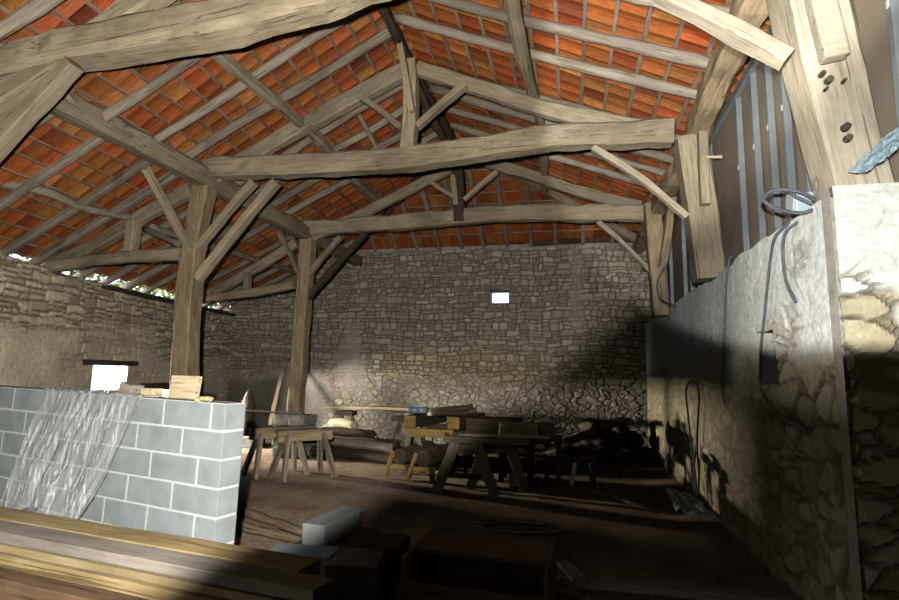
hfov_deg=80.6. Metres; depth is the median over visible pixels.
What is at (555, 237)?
rafter
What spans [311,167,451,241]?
rafter
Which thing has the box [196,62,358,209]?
roof lath
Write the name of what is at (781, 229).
cable
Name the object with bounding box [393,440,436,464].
log
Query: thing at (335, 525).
concrete block
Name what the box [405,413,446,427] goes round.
beam
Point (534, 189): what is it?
roof lath
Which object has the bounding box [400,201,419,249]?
rafter
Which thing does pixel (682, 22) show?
roof lath
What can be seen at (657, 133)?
tie beam
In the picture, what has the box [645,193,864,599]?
wall
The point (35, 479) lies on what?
plastic sheet
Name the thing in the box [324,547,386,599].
stone block
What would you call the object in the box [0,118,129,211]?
rafter
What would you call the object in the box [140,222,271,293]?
rafter
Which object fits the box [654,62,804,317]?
wall
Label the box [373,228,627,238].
roof lath
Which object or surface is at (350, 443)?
log
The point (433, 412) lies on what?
log
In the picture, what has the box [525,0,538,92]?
roof lath
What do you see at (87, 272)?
rafter
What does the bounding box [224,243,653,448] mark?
wall
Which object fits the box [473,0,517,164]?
roof lath
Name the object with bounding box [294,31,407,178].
roof lath
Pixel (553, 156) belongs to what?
rafter
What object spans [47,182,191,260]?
rafter
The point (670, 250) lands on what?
stud
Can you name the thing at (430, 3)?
roof lath
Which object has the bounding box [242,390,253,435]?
sack
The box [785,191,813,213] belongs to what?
junction box
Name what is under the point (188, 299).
post
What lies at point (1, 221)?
roof lath
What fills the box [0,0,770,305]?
ceiling
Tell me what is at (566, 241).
wall plate
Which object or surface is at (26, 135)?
roof lath
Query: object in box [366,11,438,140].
roof lath
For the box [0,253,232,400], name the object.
wall
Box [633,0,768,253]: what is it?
wall plate
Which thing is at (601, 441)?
stone
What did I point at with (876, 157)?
plastic sheet
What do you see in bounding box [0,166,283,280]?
roof lath
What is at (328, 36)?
roof lath
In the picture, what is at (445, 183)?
rafter
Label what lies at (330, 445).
log
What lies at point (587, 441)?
stone
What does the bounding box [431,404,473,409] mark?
log
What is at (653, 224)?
post
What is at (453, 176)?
strut
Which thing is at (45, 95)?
brace
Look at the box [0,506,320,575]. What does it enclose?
long timber
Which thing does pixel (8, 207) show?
roof lath
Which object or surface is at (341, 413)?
stand
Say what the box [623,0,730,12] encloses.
rafter
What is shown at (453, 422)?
block
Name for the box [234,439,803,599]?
floor
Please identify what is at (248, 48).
roof lath
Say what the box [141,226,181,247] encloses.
strut
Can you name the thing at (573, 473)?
stake
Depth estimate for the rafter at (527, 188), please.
12.49 m
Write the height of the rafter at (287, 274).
1.900 m
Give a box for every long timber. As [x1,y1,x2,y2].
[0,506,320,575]
[0,520,331,599]
[0,543,285,599]
[0,552,289,599]
[0,567,146,599]
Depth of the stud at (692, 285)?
8.20 m
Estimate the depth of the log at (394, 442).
10.79 m
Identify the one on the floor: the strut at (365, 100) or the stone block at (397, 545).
the stone block at (397, 545)
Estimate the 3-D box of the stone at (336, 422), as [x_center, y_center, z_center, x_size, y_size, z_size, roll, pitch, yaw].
[-2.248,2.613,11.242,0.863,0.194,0.211,-6,-11,41]
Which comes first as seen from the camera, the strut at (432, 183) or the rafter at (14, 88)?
the rafter at (14, 88)
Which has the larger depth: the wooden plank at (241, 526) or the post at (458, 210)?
the post at (458, 210)
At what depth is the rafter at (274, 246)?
12.19 m
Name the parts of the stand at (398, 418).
leg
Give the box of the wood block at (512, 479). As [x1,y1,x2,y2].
[509,465,524,486]
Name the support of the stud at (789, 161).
on the track
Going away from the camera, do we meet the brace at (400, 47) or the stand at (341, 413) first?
the brace at (400, 47)
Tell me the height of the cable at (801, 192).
0.217 m
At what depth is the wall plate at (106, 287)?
10.92 m
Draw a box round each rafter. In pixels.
[0,0,65,41]
[0,0,175,117]
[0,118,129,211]
[0,141,173,255]
[28,91,78,132]
[28,156,201,264]
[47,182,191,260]
[71,0,180,85]
[74,196,218,278]
[100,195,257,284]
[103,54,208,121]
[120,204,281,289]
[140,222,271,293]
[153,4,375,142]
[170,235,296,299]
[184,27,390,158]
[202,234,344,306]
[203,239,298,293]
[214,239,354,309]
[217,63,401,183]
[233,84,401,185]
[252,101,419,194]
[269,122,430,207]
[284,131,437,214]
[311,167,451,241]
[354,170,430,251]
[368,235,376,251]
[388,231,398,250]
[395,13,697,99]
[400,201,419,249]
[416,60,642,122]
[420,189,440,249]
[426,0,709,68]
[429,84,673,163]
[442,106,665,175]
[442,177,463,248]
[449,121,658,187]
[457,138,636,241]
[466,164,485,248]
[468,75,681,143]
[473,160,641,203]
[494,173,508,246]
[524,183,532,246]
[551,198,557,245]
[581,223,584,244]
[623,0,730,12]
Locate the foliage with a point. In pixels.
(72, 273)
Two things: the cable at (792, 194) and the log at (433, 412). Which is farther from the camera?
the log at (433, 412)
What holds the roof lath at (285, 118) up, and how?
attached to the ceiling
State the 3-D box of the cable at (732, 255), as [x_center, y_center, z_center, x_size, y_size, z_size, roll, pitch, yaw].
[3.018,0.349,5.772,0.065,1.593,0.627,-1,-8,13]
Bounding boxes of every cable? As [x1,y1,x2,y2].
[479,519,560,534]
[657,262,676,306]
[685,380,699,497]
[721,254,733,404]
[758,221,806,430]
[762,188,816,214]
[781,221,797,302]
[785,187,814,204]
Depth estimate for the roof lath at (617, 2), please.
6.34 m
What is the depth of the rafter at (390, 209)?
12.50 m
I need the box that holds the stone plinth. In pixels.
[272,414,316,457]
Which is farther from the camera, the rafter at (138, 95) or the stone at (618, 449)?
the stone at (618, 449)
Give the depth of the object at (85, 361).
9.92 m
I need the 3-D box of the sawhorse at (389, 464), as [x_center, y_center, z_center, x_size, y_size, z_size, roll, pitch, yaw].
[-0.846,2.681,8.669,0.483,0.437,0.111,-1,-8,13]
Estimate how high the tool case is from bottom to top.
0.135 m
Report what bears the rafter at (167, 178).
on the wall at (50, 322)
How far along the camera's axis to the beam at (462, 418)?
9.26 m
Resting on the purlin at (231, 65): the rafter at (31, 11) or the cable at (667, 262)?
the rafter at (31, 11)
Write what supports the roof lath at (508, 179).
attached to the ceiling
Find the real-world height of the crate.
0.385 m
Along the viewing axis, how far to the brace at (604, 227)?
9.66 m
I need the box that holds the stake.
[569,462,576,485]
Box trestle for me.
[431,433,545,497]
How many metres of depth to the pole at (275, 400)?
13.02 m
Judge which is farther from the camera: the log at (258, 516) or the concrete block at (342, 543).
the log at (258, 516)
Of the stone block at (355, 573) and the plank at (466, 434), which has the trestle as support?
the plank at (466, 434)
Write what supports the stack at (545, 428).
on the rack
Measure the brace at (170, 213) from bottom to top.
0.994 m
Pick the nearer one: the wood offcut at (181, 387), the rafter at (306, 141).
the wood offcut at (181, 387)
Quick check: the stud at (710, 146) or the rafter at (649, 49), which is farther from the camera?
the stud at (710, 146)
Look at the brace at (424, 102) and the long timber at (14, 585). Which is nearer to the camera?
the long timber at (14, 585)
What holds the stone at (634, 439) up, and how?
on the stone at (618, 449)
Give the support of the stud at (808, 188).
on the track
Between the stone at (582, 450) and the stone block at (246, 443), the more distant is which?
the stone block at (246, 443)
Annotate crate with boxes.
[400,526,556,599]
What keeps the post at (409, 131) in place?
on the tie beam at (657, 133)
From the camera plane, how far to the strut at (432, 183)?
10.58 m
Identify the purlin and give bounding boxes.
[2,181,130,219]
[147,223,296,273]
[169,0,380,201]
[504,0,548,193]
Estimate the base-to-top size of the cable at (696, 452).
1.564 m
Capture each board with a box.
[404,415,415,427]
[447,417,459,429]
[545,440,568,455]
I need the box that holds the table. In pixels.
[463,441,550,478]
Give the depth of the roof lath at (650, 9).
6.20 m
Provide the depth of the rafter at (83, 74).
5.77 m
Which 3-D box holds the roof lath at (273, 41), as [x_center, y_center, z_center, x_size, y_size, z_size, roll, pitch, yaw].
[-2.519,-3.502,5.343,0.046,0.032,14.025,0,-8,11]
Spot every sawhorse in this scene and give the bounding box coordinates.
[240,425,309,480]
[267,427,337,482]
[383,450,411,477]
[405,452,434,480]
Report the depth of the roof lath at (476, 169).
11.54 m
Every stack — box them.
[499,421,539,434]
[536,422,555,436]
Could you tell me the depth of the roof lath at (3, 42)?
6.31 m
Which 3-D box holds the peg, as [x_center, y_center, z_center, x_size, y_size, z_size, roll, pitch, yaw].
[3.150,-1.701,6.312,0.177,0.047,0.038,-1,-8,13]
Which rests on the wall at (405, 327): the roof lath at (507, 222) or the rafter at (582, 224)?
the rafter at (582, 224)
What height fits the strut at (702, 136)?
1.297 m
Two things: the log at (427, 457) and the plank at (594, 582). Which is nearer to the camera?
the plank at (594, 582)
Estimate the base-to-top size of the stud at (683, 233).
1.930 m
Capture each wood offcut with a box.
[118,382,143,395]
[141,388,162,396]
[168,375,202,399]
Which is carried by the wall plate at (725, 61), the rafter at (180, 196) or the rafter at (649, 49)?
the rafter at (649, 49)
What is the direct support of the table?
on the floor
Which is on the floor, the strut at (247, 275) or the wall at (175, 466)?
the wall at (175, 466)
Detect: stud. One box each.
[669,238,673,305]
[680,196,687,296]
[689,262,694,291]
[709,144,713,176]
[734,96,749,251]
[748,71,766,240]
[762,62,781,231]
[778,69,798,220]
[802,154,814,202]
[885,0,898,125]
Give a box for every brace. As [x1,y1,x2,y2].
[0,56,84,162]
[141,166,191,252]
[194,178,281,281]
[195,179,257,250]
[277,231,299,272]
[308,231,367,299]
[309,235,342,276]
[356,113,377,147]
[396,24,415,113]
[419,81,446,140]
[591,145,688,219]
[596,220,648,271]
[653,0,795,70]
[658,195,676,269]
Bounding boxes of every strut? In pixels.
[123,220,141,251]
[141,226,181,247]
[243,271,251,289]
[359,94,401,131]
[414,80,467,129]
[427,179,451,197]
[450,174,458,204]
[463,170,498,201]
[697,131,710,205]
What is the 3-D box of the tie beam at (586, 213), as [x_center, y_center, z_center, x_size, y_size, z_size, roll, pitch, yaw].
[0.315,-1.611,10.521,6.870,0.463,0.304,-1,-8,13]
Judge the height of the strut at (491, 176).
0.603 m
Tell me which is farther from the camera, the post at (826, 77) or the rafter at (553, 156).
the rafter at (553, 156)
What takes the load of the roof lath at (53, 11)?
attached to the ceiling
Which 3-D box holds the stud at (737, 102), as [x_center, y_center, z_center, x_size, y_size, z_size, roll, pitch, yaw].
[3.203,-1.354,5.808,0.062,1.930,0.056,-1,-8,13]
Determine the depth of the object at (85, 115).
7.36 m
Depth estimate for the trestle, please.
7.55 m
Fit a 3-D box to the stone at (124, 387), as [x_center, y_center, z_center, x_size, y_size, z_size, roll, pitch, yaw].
[-2.715,0.762,4.519,0.165,0.126,0.120,-2,-9,24]
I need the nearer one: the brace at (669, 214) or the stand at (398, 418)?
the brace at (669, 214)
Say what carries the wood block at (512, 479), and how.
on the floor
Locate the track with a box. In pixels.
[662,25,772,221]
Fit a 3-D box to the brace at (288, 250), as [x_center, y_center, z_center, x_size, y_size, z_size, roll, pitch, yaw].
[-3.216,-0.949,10.641,0.100,0.692,0.903,0,-8,12]
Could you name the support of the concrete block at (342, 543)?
on the floor
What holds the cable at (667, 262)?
hanging from the brace at (669, 214)
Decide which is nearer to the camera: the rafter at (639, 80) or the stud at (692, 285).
the rafter at (639, 80)
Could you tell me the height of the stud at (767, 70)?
1.930 m
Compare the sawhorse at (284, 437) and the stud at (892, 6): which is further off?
the sawhorse at (284, 437)
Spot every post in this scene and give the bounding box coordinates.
[169,184,216,387]
[287,238,315,414]
[399,57,418,147]
[452,165,465,220]
[643,203,669,316]
[673,134,725,282]
[766,0,895,201]
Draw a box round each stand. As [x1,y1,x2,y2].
[336,410,356,428]
[390,415,415,450]
[399,424,465,472]
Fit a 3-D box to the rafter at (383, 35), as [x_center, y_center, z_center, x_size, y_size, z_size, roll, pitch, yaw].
[-2.440,-2.901,7.614,3.429,1.878,0.206,-1,-8,12]
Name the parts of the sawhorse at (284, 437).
leg, leg, rail, leg, leg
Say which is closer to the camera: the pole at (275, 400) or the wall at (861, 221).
the wall at (861, 221)
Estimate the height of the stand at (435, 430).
0.753 m
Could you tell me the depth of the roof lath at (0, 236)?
8.68 m
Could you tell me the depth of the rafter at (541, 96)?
7.67 m
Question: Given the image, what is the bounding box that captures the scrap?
[194,396,213,401]
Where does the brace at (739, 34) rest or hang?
attached to the post at (826, 77)
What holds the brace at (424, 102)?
attached to the post at (409, 131)
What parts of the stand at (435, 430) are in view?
leg, leg, rail, rail, leg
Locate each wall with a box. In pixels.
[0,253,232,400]
[0,385,245,544]
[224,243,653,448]
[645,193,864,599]
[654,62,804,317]
[821,182,898,599]
[850,0,898,181]
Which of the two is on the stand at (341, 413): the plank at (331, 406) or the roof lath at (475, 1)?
the plank at (331, 406)
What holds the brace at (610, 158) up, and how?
attached to the post at (702, 224)
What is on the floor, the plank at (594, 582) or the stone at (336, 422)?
the plank at (594, 582)
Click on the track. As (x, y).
(754, 63)
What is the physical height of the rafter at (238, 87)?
1.929 m
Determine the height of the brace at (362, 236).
1.453 m
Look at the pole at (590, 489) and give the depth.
7.29 m
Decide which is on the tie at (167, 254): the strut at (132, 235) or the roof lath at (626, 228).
the strut at (132, 235)
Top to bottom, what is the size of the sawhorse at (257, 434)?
0.784 m
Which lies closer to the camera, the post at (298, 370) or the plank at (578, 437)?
the plank at (578, 437)
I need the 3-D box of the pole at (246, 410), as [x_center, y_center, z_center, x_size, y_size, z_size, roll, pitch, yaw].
[-3.701,2.248,10.666,1.600,0.063,0.074,0,-8,12]
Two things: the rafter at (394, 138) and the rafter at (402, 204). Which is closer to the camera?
the rafter at (394, 138)
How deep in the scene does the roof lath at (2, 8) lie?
6.67 m
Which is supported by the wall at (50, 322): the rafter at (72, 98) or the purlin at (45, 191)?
the rafter at (72, 98)
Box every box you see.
[466,416,522,433]
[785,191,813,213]
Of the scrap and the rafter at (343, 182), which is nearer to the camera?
the scrap
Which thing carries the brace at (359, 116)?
attached to the rafter at (398, 112)
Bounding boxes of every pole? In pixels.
[245,409,302,414]
[268,372,283,424]
[588,488,643,506]
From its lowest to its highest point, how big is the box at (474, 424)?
0.324 m
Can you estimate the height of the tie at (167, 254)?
0.338 m
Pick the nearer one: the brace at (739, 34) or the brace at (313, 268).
the brace at (739, 34)
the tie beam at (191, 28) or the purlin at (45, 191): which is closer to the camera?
the tie beam at (191, 28)
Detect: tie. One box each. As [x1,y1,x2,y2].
[40,248,180,273]
[202,281,295,303]
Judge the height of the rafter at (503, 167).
1.453 m
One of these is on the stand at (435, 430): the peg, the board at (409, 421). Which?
the board at (409, 421)
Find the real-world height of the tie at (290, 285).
0.459 m
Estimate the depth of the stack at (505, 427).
8.45 m
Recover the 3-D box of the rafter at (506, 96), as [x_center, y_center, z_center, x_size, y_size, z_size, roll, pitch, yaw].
[1.107,-2.786,7.302,3.336,1.436,0.190,-1,-8,13]
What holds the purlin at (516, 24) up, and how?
on the rafter
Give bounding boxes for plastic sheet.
[4,388,144,518]
[662,485,720,519]
[848,126,898,172]
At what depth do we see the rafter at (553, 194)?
11.73 m
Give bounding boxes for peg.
[706,155,721,158]
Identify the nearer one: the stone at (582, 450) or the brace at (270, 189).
the brace at (270, 189)
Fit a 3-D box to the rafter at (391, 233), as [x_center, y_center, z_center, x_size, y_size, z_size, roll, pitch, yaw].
[-1.461,-1.624,13.569,0.104,0.726,1.256,-1,-8,12]
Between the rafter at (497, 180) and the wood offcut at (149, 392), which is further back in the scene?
the rafter at (497, 180)
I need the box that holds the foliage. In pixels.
[9,253,229,309]
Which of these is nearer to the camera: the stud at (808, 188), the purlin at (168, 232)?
the stud at (808, 188)
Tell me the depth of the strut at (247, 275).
11.30 m
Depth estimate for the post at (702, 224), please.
6.38 m
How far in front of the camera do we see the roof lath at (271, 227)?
10.92 m
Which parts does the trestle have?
leg, leg, rail, leg, rail, leg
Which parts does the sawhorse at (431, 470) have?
leg, leg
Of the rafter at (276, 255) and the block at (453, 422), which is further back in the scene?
the rafter at (276, 255)
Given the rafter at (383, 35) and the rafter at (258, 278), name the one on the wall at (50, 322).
the rafter at (258, 278)
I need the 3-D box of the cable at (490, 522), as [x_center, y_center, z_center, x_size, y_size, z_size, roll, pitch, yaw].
[0.765,2.491,5.827,0.875,0.058,0.454,1,-8,-1]
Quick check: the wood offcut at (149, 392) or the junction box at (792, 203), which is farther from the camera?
the wood offcut at (149, 392)
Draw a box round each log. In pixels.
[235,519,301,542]
[236,505,301,535]
[309,445,395,463]
[314,437,393,453]
[322,427,376,437]
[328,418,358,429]
[330,445,387,453]
[332,435,398,448]
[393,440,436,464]
[416,444,457,466]
[430,410,467,415]
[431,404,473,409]
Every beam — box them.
[0,0,390,77]
[202,116,673,180]
[304,203,643,235]
[375,2,456,139]
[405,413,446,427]
[451,412,484,429]
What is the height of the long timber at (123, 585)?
0.062 m
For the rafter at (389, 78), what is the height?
1.774 m
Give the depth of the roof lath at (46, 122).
7.17 m
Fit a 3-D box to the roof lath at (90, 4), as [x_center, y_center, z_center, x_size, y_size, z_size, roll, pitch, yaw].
[-3.465,-2.845,5.960,0.053,0.043,15.003,0,-8,9]
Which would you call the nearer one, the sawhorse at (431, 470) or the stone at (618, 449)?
the sawhorse at (431, 470)
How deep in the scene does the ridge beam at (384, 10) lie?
7.59 m
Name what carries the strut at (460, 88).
attached to the post at (409, 131)
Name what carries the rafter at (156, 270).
on the wall at (50, 322)
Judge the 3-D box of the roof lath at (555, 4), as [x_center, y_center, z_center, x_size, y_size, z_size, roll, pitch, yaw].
[0.913,-3.377,4.724,0.048,0.027,14.375,-1,-8,13]
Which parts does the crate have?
panel, panel, panel, panel, panel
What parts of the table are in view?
leg, leg, leg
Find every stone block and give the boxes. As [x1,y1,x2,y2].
[242,435,265,447]
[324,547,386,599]
[347,531,409,586]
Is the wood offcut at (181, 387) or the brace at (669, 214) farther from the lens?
the brace at (669, 214)
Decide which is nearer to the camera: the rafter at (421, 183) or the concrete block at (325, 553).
the concrete block at (325, 553)
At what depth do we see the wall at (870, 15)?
3.64 m
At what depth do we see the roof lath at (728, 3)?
6.57 m
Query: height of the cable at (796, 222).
0.632 m
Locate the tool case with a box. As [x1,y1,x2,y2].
[408,405,428,413]
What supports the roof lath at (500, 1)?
attached to the ceiling
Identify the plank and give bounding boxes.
[321,405,430,411]
[465,433,549,438]
[554,417,630,446]
[556,560,586,582]
[558,572,793,599]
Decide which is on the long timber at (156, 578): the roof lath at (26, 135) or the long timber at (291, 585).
the long timber at (291, 585)
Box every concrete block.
[270,543,340,576]
[294,527,379,547]
[302,506,360,545]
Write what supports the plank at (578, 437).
on the rack
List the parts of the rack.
leg, leg, leg, leg, rail, leg, leg, leg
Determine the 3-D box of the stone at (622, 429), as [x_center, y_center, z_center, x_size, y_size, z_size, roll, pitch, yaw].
[3.527,2.676,11.201,0.476,0.348,0.533,4,-8,-18]
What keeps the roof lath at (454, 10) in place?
attached to the ceiling
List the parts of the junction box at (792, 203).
lid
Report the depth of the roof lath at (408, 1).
7.76 m
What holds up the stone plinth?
on the floor
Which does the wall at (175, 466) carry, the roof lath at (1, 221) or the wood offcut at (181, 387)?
the wood offcut at (181, 387)
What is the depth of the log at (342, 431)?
10.96 m
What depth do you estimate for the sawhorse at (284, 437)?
8.47 m
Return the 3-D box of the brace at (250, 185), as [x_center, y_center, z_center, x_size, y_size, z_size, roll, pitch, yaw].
[-3.416,-1.299,8.098,0.940,1.086,0.146,0,-8,10]
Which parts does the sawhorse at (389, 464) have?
leg, leg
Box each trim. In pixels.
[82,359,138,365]
[139,383,168,388]
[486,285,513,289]
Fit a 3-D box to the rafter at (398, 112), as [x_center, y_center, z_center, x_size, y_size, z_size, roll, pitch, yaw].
[-2.032,-2.697,9.400,3.411,1.791,0.215,-1,-8,12]
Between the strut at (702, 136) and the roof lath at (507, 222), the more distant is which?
the roof lath at (507, 222)
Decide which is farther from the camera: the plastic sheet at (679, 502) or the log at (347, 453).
the log at (347, 453)
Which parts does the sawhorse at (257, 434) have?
leg, leg, rail, leg, leg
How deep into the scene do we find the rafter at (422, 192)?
12.59 m
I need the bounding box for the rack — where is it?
[498,435,595,488]
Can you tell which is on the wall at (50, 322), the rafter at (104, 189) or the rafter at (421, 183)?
the rafter at (104, 189)
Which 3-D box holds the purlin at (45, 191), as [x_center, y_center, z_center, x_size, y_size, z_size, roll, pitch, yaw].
[-5.412,-1.428,7.564,0.489,0.243,2.200,-3,-9,25]
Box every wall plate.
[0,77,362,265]
[101,285,235,315]
[532,237,633,245]
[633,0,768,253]
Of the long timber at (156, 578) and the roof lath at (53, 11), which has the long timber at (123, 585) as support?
the long timber at (156, 578)
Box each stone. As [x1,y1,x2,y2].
[573,443,596,456]
[580,418,604,434]
[581,435,596,445]
[591,435,611,447]
[605,418,629,434]
[617,447,640,455]
[622,430,643,448]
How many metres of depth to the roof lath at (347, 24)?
7.79 m
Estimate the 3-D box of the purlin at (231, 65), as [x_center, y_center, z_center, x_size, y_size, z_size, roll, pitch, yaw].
[-2.943,-3.034,5.206,0.296,0.334,13.910,-1,-7,12]
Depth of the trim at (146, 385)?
11.27 m
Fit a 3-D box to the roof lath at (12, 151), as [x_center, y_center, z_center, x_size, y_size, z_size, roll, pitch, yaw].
[-5.213,-1.734,6.783,0.050,0.034,16.201,0,-8,7]
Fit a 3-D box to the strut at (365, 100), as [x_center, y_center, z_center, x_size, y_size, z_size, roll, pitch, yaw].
[-0.986,-2.711,7.666,0.680,0.592,0.116,-1,-8,13]
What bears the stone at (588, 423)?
on the stone at (587, 441)
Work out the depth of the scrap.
4.04 m
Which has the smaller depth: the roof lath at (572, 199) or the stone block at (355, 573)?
the stone block at (355, 573)
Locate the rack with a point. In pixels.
(502, 456)
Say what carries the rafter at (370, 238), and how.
on the wall at (405, 327)
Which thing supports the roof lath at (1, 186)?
attached to the ceiling
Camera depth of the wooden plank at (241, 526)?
5.39 m
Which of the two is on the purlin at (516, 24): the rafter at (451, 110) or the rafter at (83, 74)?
the rafter at (451, 110)
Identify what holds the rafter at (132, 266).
on the wall at (50, 322)
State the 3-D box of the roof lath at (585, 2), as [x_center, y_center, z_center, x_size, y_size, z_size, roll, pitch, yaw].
[1.239,-3.241,4.745,0.047,0.027,14.597,-1,-8,13]
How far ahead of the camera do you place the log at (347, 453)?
10.16 m
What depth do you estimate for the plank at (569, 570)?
4.31 m
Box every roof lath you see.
[0,5,341,243]
[0,40,152,135]
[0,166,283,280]
[0,185,264,282]
[0,220,213,285]
[0,236,240,301]
[7,206,239,284]
[11,150,294,275]
[25,134,284,260]
[45,121,296,255]
[51,9,350,235]
[82,0,345,215]
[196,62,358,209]
[203,0,384,196]
[219,198,319,255]
[269,37,397,189]
[277,111,371,202]
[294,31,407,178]
[319,25,399,142]
[346,23,418,138]
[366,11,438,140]
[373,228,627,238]
[396,199,572,208]
[407,0,468,136]
[407,189,553,197]
[428,1,478,128]
[430,179,517,185]
[453,9,494,133]
[464,169,488,171]
[464,222,539,225]
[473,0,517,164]
[499,0,532,169]
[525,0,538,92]
[553,0,563,192]
[577,0,587,200]
[592,0,619,203]
[610,7,653,193]
[618,19,684,223]
[632,0,731,230]
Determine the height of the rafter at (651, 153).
1.664 m
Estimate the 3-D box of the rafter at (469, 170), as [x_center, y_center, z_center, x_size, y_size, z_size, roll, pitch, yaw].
[0.612,-2.207,12.310,0.104,1.617,2.936,-1,-8,12]
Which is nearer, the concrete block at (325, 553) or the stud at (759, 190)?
the concrete block at (325, 553)

